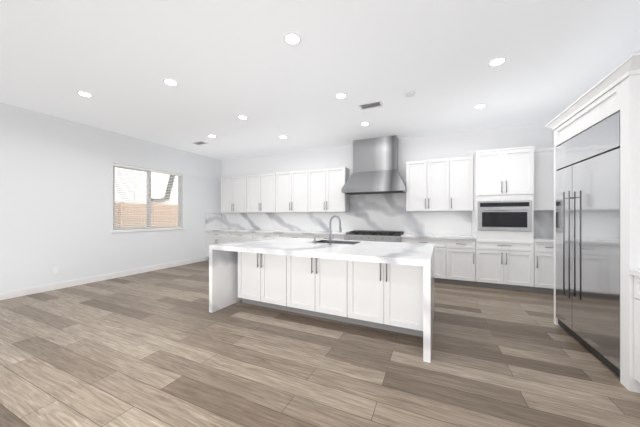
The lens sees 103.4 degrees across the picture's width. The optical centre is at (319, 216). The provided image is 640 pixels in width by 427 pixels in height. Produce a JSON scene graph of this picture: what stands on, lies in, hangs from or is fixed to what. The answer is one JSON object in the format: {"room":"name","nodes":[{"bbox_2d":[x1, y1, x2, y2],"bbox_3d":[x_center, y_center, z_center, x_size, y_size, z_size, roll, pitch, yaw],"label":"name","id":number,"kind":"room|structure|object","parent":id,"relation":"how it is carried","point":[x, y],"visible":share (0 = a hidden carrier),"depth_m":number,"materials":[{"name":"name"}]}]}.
{"room":"kitchen","nodes":[
{"label":"kitchen","id":0,"kind":"room"},
{"bbox_2d":[0,102,221,292],"bbox_3d":[-5.123,-0.237,3.899,0.150,3.100,9.280,0,0,24],"label":"wall","id":1,"kind":"structure","parent":0,"point":[56,191],"depth_m":4.81,"materials":[{"name":"paint"}]},
{"bbox_2d":[52,267,57,273],"bbox_3d":[-4.750,0.963,4.532,0.008,0.114,0.070,0,0,24],"label":"electrical outlet","id":2,"kind":"object","parent":1,"relation":"attached to","point":[54,269],"visible":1,"depth_m":4.52,"materials":[{"name":"white plastic"}]},
{"bbox_2d":[0,257,205,299],"bbox_3d":[-5.178,1.258,3.574,0.014,0.110,8.638,0,0,24],"label":"baseboard","id":3,"kind":"structure","parent":1,"relation":"attached to","point":[26,291],"depth_m":4.95,"materials":[{"name":"white wood"}]},
{"bbox_2d":[111,166,183,232],"bbox_3d":[-4.099,-0.394,6.120,0.165,1.483,1.690,0,0,24],"label":"window","id":4,"kind":"structure","parent":1,"relation":"in","point":[146,205],"depth_m":6.09,"materials":[{"name":"white plastic"}]},
{"bbox_2d":[115,170,178,225],"bbox_3d":[-4.149,-0.407,6.142,0.005,1.370,1.540,0,0,24],"label":"window","id":5,"kind":"structure","parent":4,"relation":"in","point":[151,197],"depth_m":6.22,"materials":[{"name":"clear glass"}]},
{"bbox_2d":[113,163,181,230],"bbox_3d":[-4.084,-0.407,6.113,0.068,1.452,1.610,0,0,24],"label":"blinds","id":6,"kind":"object","parent":4,"relation":"in","point":[119,218],"depth_m":5.99,"materials":[{"name":"white plastic"}]},
{"bbox_2d":[0,260,639,426],"bbox_3d":[-1.319,1.353,2.178,8.500,0.080,9.580,0,0,24],"label":"floor","id":7,"kind":"structure","parent":0,"point":[165,347],"depth_m":2.23,"materials":[{"name":"brown wood"}]},
{"bbox_2d":[206,231,229,256],"bbox_3d":[-2.841,0.873,7.618,0.936,0.880,0.618,0,0,24],"label":"base cabinet","id":8,"kind":"object","parent":7,"relation":"on","point":[216,237],"depth_m":7.37,"materials":[{"name":"white wood"}]},
{"bbox_2d":[205,229,345,234],"bbox_3d":[-1.293,0.413,6.904,4.346,0.040,0.643,0,0,24],"label":"countertop","id":9,"kind":"structure","parent":8,"relation":"on","point":[284,231],"depth_m":6.56,"materials":[{"name":"stone"}]},
{"bbox_2d":[230,232,253,241],"bbox_3d":[-2.080,0.873,7.274,1.003,0.880,0.618,0,0,24],"label":"base cabinet","id":10,"kind":"object","parent":7,"relation":"on","point":[234,236],"depth_m":6.99,"materials":[{"name":"white wood"}]},
{"bbox_2d":[254,233,281,238],"bbox_3d":[-1.288,0.873,6.915,1.004,0.880,0.618,0,0,24],"label":"base cabinet","id":11,"kind":"object","parent":7,"relation":"on","point":[256,235],"depth_m":6.65,"materials":[{"name":"white wood"}]},
{"bbox_2d":[282,233,313,238],"bbox_3d":[-0.496,0.873,6.557,1.003,0.880,0.618,0,0,24],"label":"base cabinet","id":12,"kind":"object","parent":7,"relation":"on","point":[311,236],"depth_m":6.23,"materials":[{"name":"white wood"}]},
{"bbox_2d":[209,237,433,362],"bbox_3d":[0.058,0.853,3.541,2.817,0.920,1.560,0,0,24],"label":"kitchen island","id":13,"kind":"object","parent":7,"relation":"on","point":[389,286],"visible":1,"depth_m":3.12,"materials":[{"name":"white wood"}]},
{"bbox_2d":[314,215,341,243],"bbox_3d":[0.107,0.188,3.696,0.378,0.409,0.218,0,0,24],"label":"faucet","id":14,"kind":"object","parent":13,"relation":"on","point":[339,219],"visible":1,"depth_m":3.60,"materials":[{"name":"silver metal"}]},
{"bbox_2d":[314,235,343,239],"bbox_3d":[0.265,0.873,6.212,0.936,0.880,0.618,0,0,24],"label":"base cabinet","id":15,"kind":"object","parent":7,"relation":"on","point":[336,237],"depth_m":5.88,"materials":[{"name":"white wood"}]},
{"bbox_2d":[344,230,403,241],"bbox_3d":[1.225,0.823,5.715,1.220,0.980,0.677,0,0,24],"label":"range","id":16,"kind":"object","parent":7,"relation":"on","point":[377,235],"visible":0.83,"depth_m":5.54,"materials":[{"name":"silver metal"}]},
{"bbox_2d":[401,237,448,282],"bbox_3d":[2.216,0.873,5.329,0.899,0.880,0.618,0,0,24],"label":"base cabinet","id":17,"kind":"object","parent":7,"relation":"on","point":[441,246],"depth_m":4.95,"materials":[{"name":"white wood"}]},
{"bbox_2d":[449,239,475,285],"bbox_3d":[2.759,0.873,5.084,0.561,0.880,0.618,0,0,24],"label":"base cabinet","id":18,"kind":"object","parent":7,"relation":"on","point":[454,261],"depth_m":4.79,"materials":[{"name":"white wood"}]},
{"bbox_2d":[401,234,475,239],"bbox_3d":[2.405,0.413,5.230,1.326,0.040,0.643,0,0,24],"label":"countertop","id":19,"kind":"structure","parent":18,"relation":"on","point":[466,237],"depth_m":5.03,"materials":[{"name":"stone"}]},
{"bbox_2d":[471,146,533,290],"bbox_3d":[3.392,0.053,4.761,0.855,2.520,0.684,0,0,24],"label":"tall cabinet","id":20,"kind":"object","parent":7,"relation":"on","point":[502,222],"visible":1,"depth_m":4.50,"materials":[{"name":"white wood"}]},
{"bbox_2d":[532,242,553,293],"bbox_3d":[3.991,0.873,4.506,0.441,0.880,0.654,0,0,24],"label":"base cabinet","id":21,"kind":"object","parent":7,"relation":"on","point":[543,267],"visible":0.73,"depth_m":4.29,"materials":[{"name":"white wood"}]},
{"bbox_2d":[534,237,553,241],"bbox_3d":[3.993,0.413,4.511,0.441,0.040,0.643,0,0,24],"label":"countertop","id":22,"kind":"structure","parent":21,"relation":"on","point":[543,239],"depth_m":4.29,"materials":[{"name":"stone"}]},
{"bbox_2d":[556,112,619,376],"bbox_3d":[2.886,0.240,2.401,0.709,2.146,1.156,0,0,24],"label":"refrigerator","id":23,"kind":"object","parent":7,"relation":"on","point":[588,239],"visible":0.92,"depth_m":2.36,"materials":[{"name":"silver metal"}]},
{"bbox_2d":[545,53,639,392],"bbox_3d":[2.878,0.078,2.375,0.710,2.470,1.578,0,0,24],"label":"enclosure","id":24,"kind":"object","parent":7,"relation":"on","point":[614,91],"visible":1,"depth_m":1.95,"materials":[{"name":"white wood"}]},
{"bbox_2d":[634,276,639,382],"bbox_3d":[2.437,0.873,1.317,0.642,0.880,0.967,0,0,24],"label":"base cabinet","id":25,"kind":"object","parent":7,"relation":"on","point":[637,330],"visible":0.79,"depth_m":1.83,"materials":[{"name":"white wood"}]},
{"bbox_2d":[629,269,639,276],"bbox_3d":[2.254,0.413,0.943,0.667,0.040,1.800,0,0,24],"label":"countertop","id":26,"kind":"structure","parent":25,"relation":"on","point":[635,272],"depth_m":1.85,"materials":[{"name":"stone"}]},
{"bbox_2d":[0,0,639,159],"bbox_3d":[-1.319,-1.847,2.178,8.500,0.120,9.580,0,0,24],"label":"ceiling","id":27,"kind":"structure","parent":0,"point":[224,64],"depth_m":2.98,"materials":[{"name":"paint"}]},
{"bbox_2d":[76,91,92,96],"bbox_3d":[-3.432,-1.784,3.694,0.184,0.006,0.184,0,0,24],"label":"recessed light","id":28,"kind":"object","parent":27,"relation":"in","point":[83,93],"visible":1,"depth_m":3.69,"materials":[{"name":"white plastic"}]},
{"bbox_2d":[163,79,178,85],"bbox_3d":[-1.988,-1.784,3.369,0.184,0.006,0.184,0,0,24],"label":"recessed light","id":29,"kind":"object","parent":27,"relation":"in","point":[170,82],"visible":1,"depth_m":3.36,"materials":[{"name":"white plastic"}]},
{"bbox_2d":[192,141,208,144],"bbox_3d":[-2.923,-1.780,6.153,0.360,0.013,0.220,0,0,24],"label":"ceiling vent","id":30,"kind":"object","parent":27,"relation":"in","point":[199,143],"visible":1,"depth_m":6.16,"materials":[{"name":"grey metal"}]},
{"bbox_2d":[237,115,247,119],"bbox_3d":[-1.394,-1.784,4.560,0.184,0.006,0.184,0,0,24],"label":"recessed light","id":31,"kind":"object","parent":27,"relation":"in","point":[243,117],"visible":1,"depth_m":4.55,"materials":[{"name":"white plastic"}]},
{"bbox_2d":[283,32,301,44],"bbox_3d":[-0.277,-1.784,2.540,0.184,0.006,0.184,0,0,24],"label":"recessed light","id":32,"kind":"object","parent":27,"relation":"in","point":[291,38],"visible":1,"depth_m":2.53,"materials":[{"name":"white plastic"}]},
{"bbox_2d":[335,93,346,98],"bbox_3d":[0.312,-1.784,3.745,0.184,0.006,0.184,0,0,24],"label":"recessed light","id":33,"kind":"object","parent":27,"relation":"in","point":[340,95],"visible":1,"depth_m":3.73,"materials":[{"name":"white plastic"}]},
{"bbox_2d":[360,122,369,125],"bbox_3d":[0.872,-1.784,4.885,0.184,0.006,0.184,0,0,24],"label":"recessed light","id":34,"kind":"object","parent":27,"relation":"in","point":[364,123],"visible":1,"depth_m":4.90,"materials":[{"name":"white plastic"}]},
{"bbox_2d":[358,100,382,109],"bbox_3d":[0.814,-1.780,4.055,0.360,0.013,0.220,0,0,24],"label":"ceiling vent","id":35,"kind":"object","parent":27,"relation":"in","point":[370,105],"visible":1,"depth_m":4.05,"materials":[{"name":"grey metal"}]},
{"bbox_2d":[405,91,414,96],"bbox_3d":[1.304,-1.769,3.658,0.128,0.034,0.128,0,0,24],"label":"smoke detector","id":36,"kind":"object","parent":27,"relation":"attached to","point":[410,94],"visible":1,"depth_m":3.63,"materials":[{"name":"white plastic"}]},
{"bbox_2d":[473,104,486,108],"bbox_3d":[2.590,-1.784,4.097,0.184,0.006,0.184,0,0,24],"label":"recessed light","id":37,"kind":"object","parent":27,"relation":"in","point":[478,106],"visible":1,"depth_m":4.10,"materials":[{"name":"white plastic"}]},
{"bbox_2d":[488,56,506,66],"bbox_3d":[2.044,-1.784,2.917,0.184,0.006,0.184,0,0,24],"label":"recessed light","id":38,"kind":"object","parent":27,"relation":"in","point":[497,61],"visible":1,"depth_m":2.91,"materials":[{"name":"white plastic"}]},
{"bbox_2d":[222,121,551,212],"bbox_3d":[0.625,-0.237,6.473,8.500,3.100,0.150,0,0,24],"label":"wall","id":39,"kind":"structure","parent":0,"point":[470,143],"depth_m":5.67,"materials":[{"name":"paint"}]},
{"bbox_2d":[221,175,248,212],"bbox_3d":[-2.457,-0.647,7.598,1.059,1.080,0.338,0,0,24],"label":"upper cabinet","id":40,"kind":"object","parent":39,"relation":"attached to","point":[234,189],"depth_m":7.44,"materials":[{"name":"white wood"}]},
{"bbox_2d":[249,173,280,212],"bbox_3d":[-1.587,-0.647,7.204,1.127,1.080,0.338,0,0,24],"label":"upper cabinet","id":41,"kind":"object","parent":39,"relation":"attached to","point":[263,187],"depth_m":7.02,"materials":[{"name":"white wood"}]},
{"bbox_2d":[277,171,308,212],"bbox_3d":[-0.686,-0.647,6.796,1.127,1.080,0.338,0,0,24],"label":"upper cabinet","id":42,"kind":"object","parent":39,"relation":"attached to","point":[292,186],"depth_m":6.62,"materials":[{"name":"white wood"}]},
{"bbox_2d":[309,167,348,210],"bbox_3d":[0.184,-0.647,6.403,1.058,1.080,0.338,0,0,24],"label":"upper cabinet","id":43,"kind":"object","parent":39,"relation":"attached to","point":[316,190],"depth_m":6.22,"materials":[{"name":"white wood"}]},
{"bbox_2d":[341,135,405,194],"bbox_3d":[1.240,-1.159,5.771,1.370,1.252,0.618,0,0,24],"label":"range hood","id":44,"kind":"object","parent":39,"relation":"attached to","point":[375,165],"visible":0.94,"depth_m":5.68,"materials":[{"name":"silver metal"}]},
{"bbox_2d":[205,193,551,236],"bbox_3d":[0.461,-0.070,6.112,8.196,0.925,0.638,0,0,24],"label":"backsplash","id":45,"kind":"structure","parent":39,"relation":"attached to","point":[387,212],"depth_m":6.09,"materials":[{"name":"stone"}]},
{"bbox_2d":[406,158,453,211],"bbox_3d":[2.340,-0.647,5.427,0.907,1.080,0.338,0,0,24],"label":"upper cabinet","id":46,"kind":"object","parent":39,"relation":"attached to","point":[444,184],"depth_m":5.27,"materials":[{"name":"white wood"}]},
{"bbox_2d":[454,156,472,210],"bbox_3d":[2.850,-0.647,5.196,0.489,1.080,0.338,0,0,24],"label":"upper cabinet","id":47,"kind":"object","parent":39,"relation":"attached to","point":[463,166],"depth_m":5.03,"materials":[{"name":"white wood"}]},
{"bbox_2d":[534,147,553,210],"bbox_3d":[4.048,-0.667,4.634,0.441,1.120,0.374,0,0,24],"label":"upper cabinet","id":48,"kind":"object","parent":39,"relation":"attached to","point":[543,179],"visible":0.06,"depth_m":4.51,"materials":[{"name":"white wood"}]},
{"bbox_2d":[552,49,639,237],"bbox_3d":[2.484,-0.237,0.456,0.150,3.100,9.280,0,0,24],"label":"wall","id":49,"kind":"structure","parent":0,"point":[638,51],"depth_m":4.66,"materials":[{"name":"paint"}]},
{"label":"outside","id":50,"kind":"structure","parent":0,"visible":0},
{"bbox_3d":[-8.536,1.663,8.254,9.640,0.100,20.000,0,0,24],"label":"ground","id":51,"kind":"structure","parent":50,"visible":0},
{"bbox_2d":[115,201,177,227],"bbox_3d":[-6.509,0.573,7.337,0.190,2.080,20.000,0,0,24],"label":"fence","id":52,"kind":"object","parent":51,"relation":"on","point":[144,214],"depth_m":8.49,"materials":[{"name":"brown wood"}]},
{"bbox_2d":[115,168,177,204],"bbox_3d":[-7.771,-1.287,14.274,4.070,5.800,6.400,0,0,24],"label":"house","id":53,"kind":"structure","parent":51,"relation":"on","point":[145,186],"depth_m":11.18,"materials":[{"name":"white"}]}
]}

